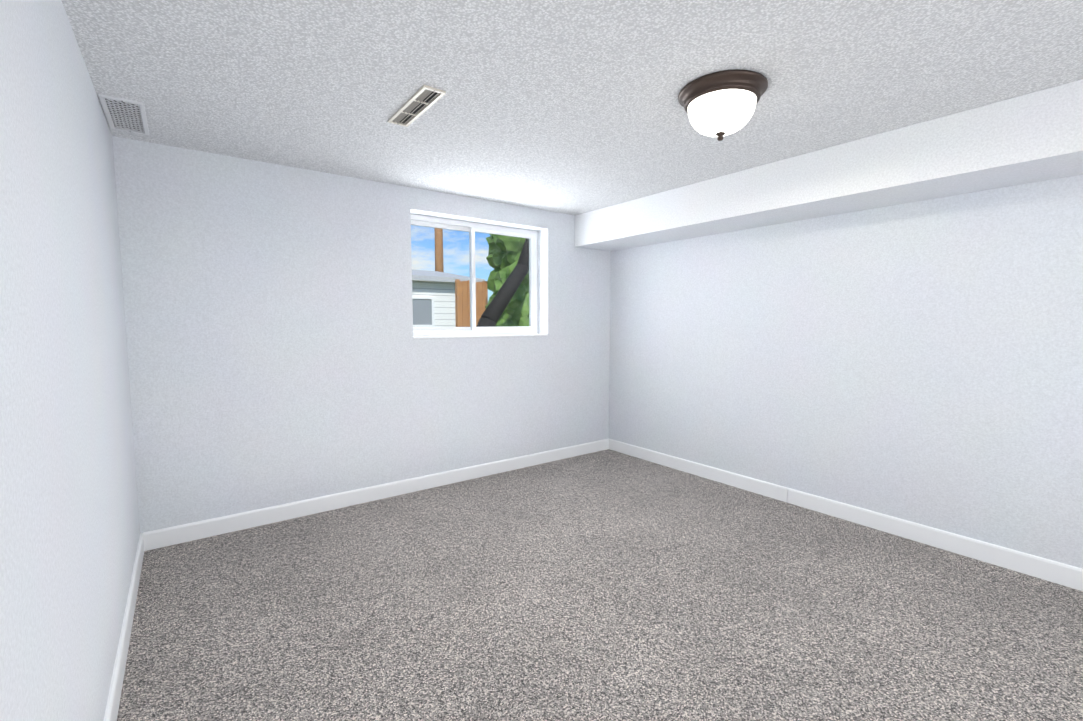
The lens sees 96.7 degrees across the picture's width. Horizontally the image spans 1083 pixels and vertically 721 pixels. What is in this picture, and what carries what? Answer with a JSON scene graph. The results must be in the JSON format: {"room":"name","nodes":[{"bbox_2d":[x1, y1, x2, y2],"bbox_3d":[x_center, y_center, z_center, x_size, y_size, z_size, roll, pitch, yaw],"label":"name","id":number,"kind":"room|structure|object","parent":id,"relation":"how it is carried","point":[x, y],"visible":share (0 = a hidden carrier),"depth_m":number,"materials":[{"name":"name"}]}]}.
{"room":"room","nodes":[
{"label":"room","id":0,"kind":"room"},
{"bbox_2d":[0,0,139,720],"bbox_3d":[-0.724,0.132,0.363,0.250,2.260,5.960,-3,6,-37],"label":"wall","id":1,"kind":"structure","parent":0,"point":[69,525],"depth_m":1.17,"materials":[{"name":"paint"}]},
{"bbox_2d":[103,533,143,720],"bbox_3d":[-0.618,1.200,0.530,0.013,0.105,5.460,-3,6,-37],"label":"baseboard","id":2,"kind":"structure","parent":1,"relation":"attached to","point":[113,703],"depth_m":1.83,"materials":[{"name":"white wood"}]},
{"bbox_2d":[112,136,610,532],"bbox_3d":[-0.861,-0.150,3.809,3.660,2.260,0.250,-3,6,-37],"label":"wall","id":3,"kind":"structure","parent":0,"point":[278,354],"depth_m":3.16,"materials":[{"name":"paint"}]},
{"bbox_2d":[143,439,608,550],"bbox_3d":[-0.782,0.932,3.792,3.634,0.105,0.013,-3,6,-37],"label":"baseboard","id":4,"kind":"structure","parent":3,"relation":"attached to","point":[172,535],"depth_m":3.35,"materials":[{"name":"white wood"}]},
{"bbox_2d":[411,214,536,335],"bbox_3d":[-0.564,-0.683,4.072,1.260,0.930,0.084,-3,6,-37],"label":"sliding window","id":5,"kind":"structure","parent":3,"relation":"in","point":[471,228],"depth_m":4.06,"materials":[{"name":"white plastic"}]},
{"bbox_2d":[413,334,547,338],"bbox_3d":[-0.494,-0.205,4.017,1.260,0.015,0.159,-3,6,-37],"label":"window sill","id":6,"kind":"structure","parent":3,"relation":"attached to","point":[464,336],"depth_m":3.90,"materials":[{"name":"white"}]},
{"bbox_2d":[61,0,1082,214],"bbox_3d":[0.845,-1.164,1.429,4.160,0.150,5.960,-3,6,-37],"label":"ceiling","id":7,"kind":"structure","parent":0,"point":[572,107],"depth_m":1.91,"materials":[{"name":"white paint"}]},
{"bbox_2d":[98,93,148,134],"bbox_3d":[-1.961,-1.153,2.273,0.150,0.011,0.440,-3,6,-37],"label":"ceiling vent","id":8,"kind":"object","parent":7,"relation":"in","point":[123,114],"visible":1,"depth_m":2.25,"materials":[{"name":"white metal"}]},
{"bbox_2d":[388,85,445,126],"bbox_3d":[-0.575,-1.146,2.184,0.098,0.010,0.440,-3,6,-37],"label":"ceiling vent","id":9,"kind":"object","parent":7,"relation":"in","point":[419,102],"visible":1,"depth_m":2.16,"materials":[{"name":"silver metal"}]},
{"bbox_2d":[678,70,767,140],"bbox_3d":[0.761,-1.036,2.039,0.354,0.205,0.354,-3,6,-37],"label":"flush-mount light","id":10,"kind":"object","parent":7,"relation":"attached to","point":[720,104],"visible":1,"depth_m":1.94,"materials":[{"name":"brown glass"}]},
{"bbox_2d":[575,79,1082,250],"bbox_3d":[2.124,-1.025,2.396,0.470,0.285,5.460,-3,6,-37],"label":"soffit beam","id":11,"kind":"structure","parent":7,"relation":"attached to","point":[1036,136],"depth_m":2.55,"materials":[{"name":"paint"}]},
{"bbox_2d":[117,449,1082,720],"bbox_3d":[0.845,1.213,1.623,4.160,0.100,5.960,-3,6,-37],"label":"floor","id":12,"kind":"structure","parent":0,"point":[607,585],"depth_m":2.11,"materials":[{"name":"carpet"}]},
{"bbox_2d":[609,174,1082,568],"bbox_3d":[2.413,-0.059,2.691,0.250,2.260,5.960,-3,6,-37],"label":"wall","id":13,"kind":"structure","parent":0,"point":[919,362],"depth_m":2.92,"materials":[{"name":"paint"}]},
{"bbox_2d":[608,438,1082,590],"bbox_3d":[2.307,1.022,2.700,0.013,0.105,5.460,-3,6,-37],"label":"baseboard","id":14,"kind":"structure","parent":13,"relation":"attached to","point":[1063,574],"depth_m":2.95,"materials":[{"name":"white wood"}]},
{"label":"outside","id":15,"kind":"structure","parent":0,"visible":0},
{"bbox_3d":[-14.088,-1.888,35.216,80.000,0.500,65.990,-3,6,-37],"label":"ground","id":16,"kind":"structure","parent":15,"visible":0},
{"bbox_2d":[434,228,443,271],"bbox_3d":[-5.358,-5.830,25.147,2.200,9.000,0.480,-3,6,-37],"label":"pole","id":17,"kind":"object","parent":16,"relation":"on","point":[438,245],"depth_m":24.98,"materials":[{"name":"brown wood"}]},
{"bbox_2d":[412,270,484,335],"bbox_3d":[-6.478,-1.962,16.808,6.200,2.650,7.200,-3,6,-37],"label":"house","id":18,"kind":"structure","parent":16,"relation":"on","point":[419,276],"depth_m":15.06,"materials":[{"name":"white"}]},
{"bbox_2d":[455,279,487,326],"bbox_3d":[-1.819,-1.192,12.609,0.900,1.800,0.120,-3,6,-37],"label":"fence","id":19,"kind":"object","parent":16,"relation":"on","point":[464,287],"depth_m":12.43,"materials":[{"name":"brown wood"}]},
{"bbox_2d":[477,234,528,334],"bbox_3d":[-0.959,-1.802,11.121,3.136,3.407,2.986,-3,6,-37],"label":"tree","id":20,"kind":"object","parent":16,"relation":"on","point":[500,309],"depth_m":11.18,"materials":[{"name":"green plant"}]}
]}

